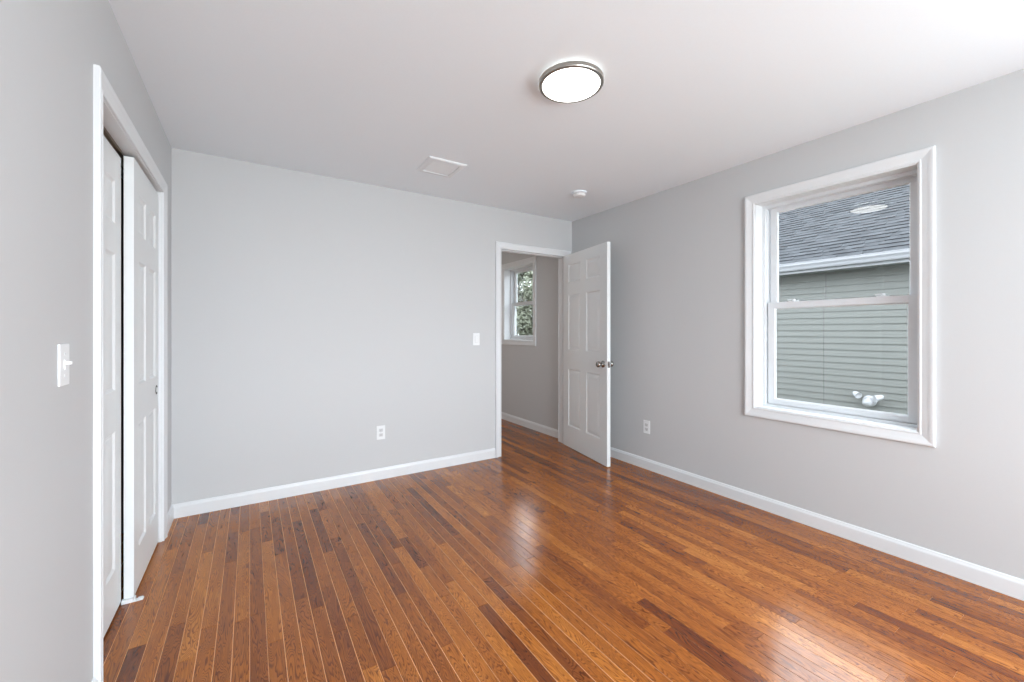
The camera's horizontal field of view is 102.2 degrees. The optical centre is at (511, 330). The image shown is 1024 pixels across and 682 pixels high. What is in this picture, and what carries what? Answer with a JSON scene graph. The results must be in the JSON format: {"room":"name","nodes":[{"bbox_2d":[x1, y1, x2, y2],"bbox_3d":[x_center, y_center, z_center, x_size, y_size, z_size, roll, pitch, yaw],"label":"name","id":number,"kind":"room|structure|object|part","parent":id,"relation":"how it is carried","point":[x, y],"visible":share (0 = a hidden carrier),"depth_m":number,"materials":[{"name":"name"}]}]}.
{"room":"empty bedroom","nodes":[
{"label":"empty bedroom","id":0,"kind":"room"},
{"bbox_2d":[0,0,170,681],"bbox_3d":[-0.700,0.025,0.177,0.120,2.460,5.948,0,0,-32],"label":"wall","id":1,"kind":"structure","parent":0,"point":[49,49],"depth_m":1.07,"materials":[{"name":"grey paint"}]},
{"bbox_2d":[57,343,72,386],"bbox_3d":[-1.228,0.093,1.142,0.020,0.115,0.070,0,0,-32],"label":"light switch","id":2,"kind":"object","parent":1,"relation":"attached to","point":[63,362],"visible":1,"depth_m":1.13,"materials":[{"name":"white plastic"}]},
{"bbox_2d":[103,125,124,169],"bbox_3d":[-1.803,-0.801,1.881,0.050,0.040,1.171,0,0,-32],"label":"closet track","id":3,"kind":"object","parent":1,"relation":"attached to","point":[106,134],"visible":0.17,"depth_m":1.81,"materials":[{"name":"metal"}]},
{"bbox_2d":[103,135,120,637],"bbox_3d":[-1.633,0.222,1.623,0.035,2.002,0.557,0,0,-32],"label":"door","id":4,"kind":"structure","parent":3,"relation":"hanging from","point":[111,159],"depth_m":1.75,"materials":[{"name":"white paint"}]},
{"bbox_2d":[124,156,158,598],"bbox_3d":[-1.913,0.213,2.147,0.039,2.020,0.606,0,0,-32],"label":"door","id":5,"kind":"structure","parent":3,"relation":"hanging from","point":[141,199],"depth_m":2.02,"materials":[{"name":"white paint"}]},
{"bbox_2d":[93,64,167,681],"bbox_3d":[-1.778,0.177,1.894,0.138,2.115,1.323,0,0,-32],"label":"trim","id":6,"kind":"structure","parent":1,"relation":"attached to","point":[108,111],"depth_m":1.38,"materials":[{"name":"white paint"}]},
{"bbox_2d":[92,505,173,681],"bbox_3d":[-0.683,1.189,0.276,0.014,0.092,5.798,0,0,-32],"label":"baseboard","id":7,"kind":"structure","parent":1,"relation":"attached to","point":[171,510],"depth_m":2.60,"materials":[{"name":"white paint"}]},
{"bbox_2d":[121,178,123,533],"bbox_3d":[-2.102,0.015,1.628,0.694,2.440,1.900,0,0,-32],"label":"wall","id":8,"kind":"structure","parent":0,"point":[122,180],"depth_m":2.52,"materials":[{"name":"grey paint"}]},
{"bbox_2d":[171,148,571,504],"bbox_3d":[-0.873,0.025,3.660,3.558,2.460,0.120,0,0,-32],"label":"wall","id":9,"kind":"structure","parent":0,"point":[311,314],"depth_m":3.21,"materials":[{"name":"grey paint"}]},
{"bbox_2d":[172,448,495,518],"bbox_3d":[-1.201,1.189,3.372,2.456,0.092,0.014,0,0,-32],"label":"baseboard","id":10,"kind":"structure","parent":9,"relation":"attached to","point":[184,509],"depth_m":3.19,"materials":[{"name":"white paint"}]},
{"bbox_2d":[377,425,384,439],"bbox_3d":[-1.093,0.847,3.445,0.070,0.115,0.008,0,0,-32],"label":"wall outlet","id":11,"kind":"object","parent":9,"relation":"attached to","point":[380,429],"visible":1,"depth_m":3.44,"materials":[{"name":"white plastic"}]},
{"bbox_2d":[473,333,479,344],"bbox_3d":[-0.338,0.079,3.922,0.070,0.115,0.010,0,0,-32],"label":"light switch","id":12,"kind":"object","parent":9,"relation":"attached to","point":[476,336],"visible":1,"depth_m":3.92,"materials":[{"name":"white plastic"}]},
{"bbox_2d":[495,241,570,457],"bbox_3d":[0.206,0.180,4.344,0.952,2.109,0.157,0,0,-32],"label":"door frame","id":13,"kind":"structure","parent":9,"relation":"attached to","point":[500,247],"depth_m":4.16,"materials":[{"name":"white paint"}]},
{"bbox_2d":[563,242,613,466],"bbox_3d":[0.703,0.211,4.107,0.172,2.036,0.835,0,0,-26],"label":"door","id":14,"kind":"structure","parent":9,"relation":"in","point":[587,363],"depth_m":4.05,"materials":[{"name":"white paint"}]},
{"bbox_3d":[0.804,0.305,3.776,0.068,0.065,0.065,0,0,-22],"label":"knob","id":15,"kind":"part","parent":14,"relation":"part of","materials":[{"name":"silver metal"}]},
{"bbox_2d":[103,419,1023,681],"bbox_3d":[-0.391,1.254,2.298,4.202,0.038,8.900,0,0,-32],"label":"floor","id":16,"kind":"structure","parent":0,"point":[541,560],"depth_m":1.94,"materials":[{"name":"brown wood"}]},
{"bbox_2d":[121,595,143,604],"bbox_3d":[-1.733,1.225,1.888,0.076,0.020,0.024,0,0,-32],"label":"floor guide","id":17,"kind":"object","parent":16,"relation":"on","point":[130,599],"visible":1,"depth_m":1.88,"materials":[{"name":"white plastic"}]},
{"bbox_2d":[108,0,1023,221],"bbox_3d":[-0.353,-1.265,2.304,4.472,0.120,9.170,0,0,-32],"label":"ceiling","id":18,"kind":"structure","parent":0,"point":[361,91],"depth_m":1.97,"materials":[{"name":"white paint"}]},
{"bbox_2d":[416,156,466,177],"bbox_3d":[-0.523,-1.198,3.043,0.285,0.013,0.290,0,0,-32],"label":"ceiling vent","id":19,"kind":"object","parent":18,"relation":"in","point":[431,165],"visible":1,"depth_m":3.02,"materials":[{"name":"white paint"}]},
{"bbox_2d":[539,60,603,102],"bbox_3d":[0.282,-1.178,1.974,0.306,0.054,0.306,0,0,-32],"label":"ceiling light","id":20,"kind":"object","parent":18,"relation":"attached to","point":[574,81],"visible":1,"depth_m":1.92,"materials":[{"name":"white glass"}]},
{"bbox_2d":[571,190,586,197],"bbox_3d":[0.584,-1.184,3.597,0.132,0.042,0.132,0,0,-32],"label":"smoke detector","id":21,"kind":"object","parent":18,"relation":"attached to","point":[577,193],"visible":1,"depth_m":3.56,"materials":[{"name":"white paint"}]},
{"bbox_2d":[501,69,1023,579],"bbox_3d":[1.464,0.025,3.456,0.170,2.460,9.170,0,0,-32],"label":"wall","id":22,"kind":"structure","parent":0,"point":[677,254],"depth_m":2.49,"materials":[{"name":"grey paint"}]},
{"bbox_2d":[501,256,535,345],"bbox_3d":[0.150,-0.368,5.522,0.202,1.117,0.825,0,0,-32],"label":"window","id":23,"kind":"structure","parent":22,"relation":"in","point":[509,271],"depth_m":5.76,"materials":[{"name":"white paint"}]},
{"bbox_3d":[0.195,-0.368,5.550,0.095,0.979,0.687,0,0,-32],"label":"frame","id":24,"kind":"part","parent":23,"relation":"part of","materials":[{"name":"white plastic"}]},
{"bbox_3d":[0.185,-0.145,5.536,0.030,0.493,0.634,0,0,-32],"label":"sash","id":25,"kind":"part","parent":23,"relation":"part of","materials":[{"name":"white plastic"}]},
{"bbox_3d":[0.214,-0.591,5.554,0.030,0.491,0.634,0,0,-32],"label":"sash","id":26,"kind":"part","parent":23,"relation":"part of","materials":[{"name":"white plastic"}]},
{"bbox_2d":[643,420,649,433],"bbox_3d":[1.205,0.860,3.698,0.008,0.115,0.070,0,0,-32],"label":"wall outlet","id":27,"kind":"object","parent":22,"relation":"attached to","point":[646,424],"visible":1,"depth_m":3.70,"materials":[{"name":"white plastic"}]},
{"bbox_2d":[610,447,1023,600],"bbox_3d":[2.208,1.189,2.110,0.014,0.092,5.798,0,0,-32],"label":"baseboard","id":28,"kind":"structure","parent":22,"relation":"attached to","point":[1009,585],"depth_m":2.43,"materials":[{"name":"white paint"}]},
{"bbox_2d":[745,146,935,446],"bbox_3d":[2.005,-0.178,2.597,0.202,1.560,0.974,0,0,-32],"label":"window","id":29,"kind":"structure","parent":22,"relation":"in","point":[917,168],"depth_m":2.49,"materials":[{"name":"white paint"}]},
{"bbox_3d":[2.050,-0.178,2.625,0.095,1.422,0.836,0,0,-32],"label":"frame","id":30,"kind":"part","parent":29,"relation":"part of","materials":[{"name":"white plastic"}]},
{"bbox_3d":[2.040,0.157,2.611,0.030,0.715,0.783,0,0,-32],"label":"sash","id":31,"kind":"part","parent":29,"relation":"part of","materials":[{"name":"white plastic"}]},
{"bbox_3d":[2.069,-0.511,2.629,0.030,0.713,0.783,0,0,-32],"label":"sash","id":32,"kind":"part","parent":29,"relation":"part of","materials":[{"name":"white plastic"}]},
{"label":"outside","id":33,"kind":"structure","parent":0,"visible":0},
{"bbox_3d":[-1.133,1.905,11.123,70.000,0.100,80.000,0,0,-32],"label":"ground","id":34,"kind":"structure","parent":33,"visible":0},
{"bbox_2d":[516,270,532,334],"bbox_3d":[0.166,-0.462,12.597,3.155,4.694,3.036,0,0,15],"label":"leafy tree","id":35,"kind":"object","parent":34,"relation":"on","point":[524,314],"visible":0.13,"depth_m":11.47,"materials":[{"name":"green plant"}]},
{"bbox_2d":[776,184,909,414],"bbox_3d":[9.478,-0.820,6.641,8.203,5.350,16.257,0,0,-32],"label":"house","id":36,"kind":"structure","parent":34,"relation":"on","point":[858,246],"depth_m":6.61,"materials":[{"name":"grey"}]},
{"bbox_2d":[853,391,883,406],"bbox_3d":[5.321,1.029,6.181,0.160,0.222,0.373,0,0,-32],"label":"outdoor light","id":37,"kind":"object","parent":36,"relation":"attached to","point":[868,401],"visible":1,"depth_m":6.15,"materials":[{"name":"white plastic"}]},
{"bbox_3d":[-2.432,0.025,4.507,0.120,2.460,2.982,0,0,-32],"label":"wall","id":38,"kind":"structure","parent":0,"visible":0},
{"bbox_2d":[501,412,557,437],"bbox_3d":[-1.291,1.189,5.231,2.582,0.092,2.982,0,0,-32],"label":"baseboard","id":39,"kind":"structure","parent":38,"relation":"attached to","point":[552,432],"depth_m":5.21,"materials":[{"name":"white paint"}]}
]}

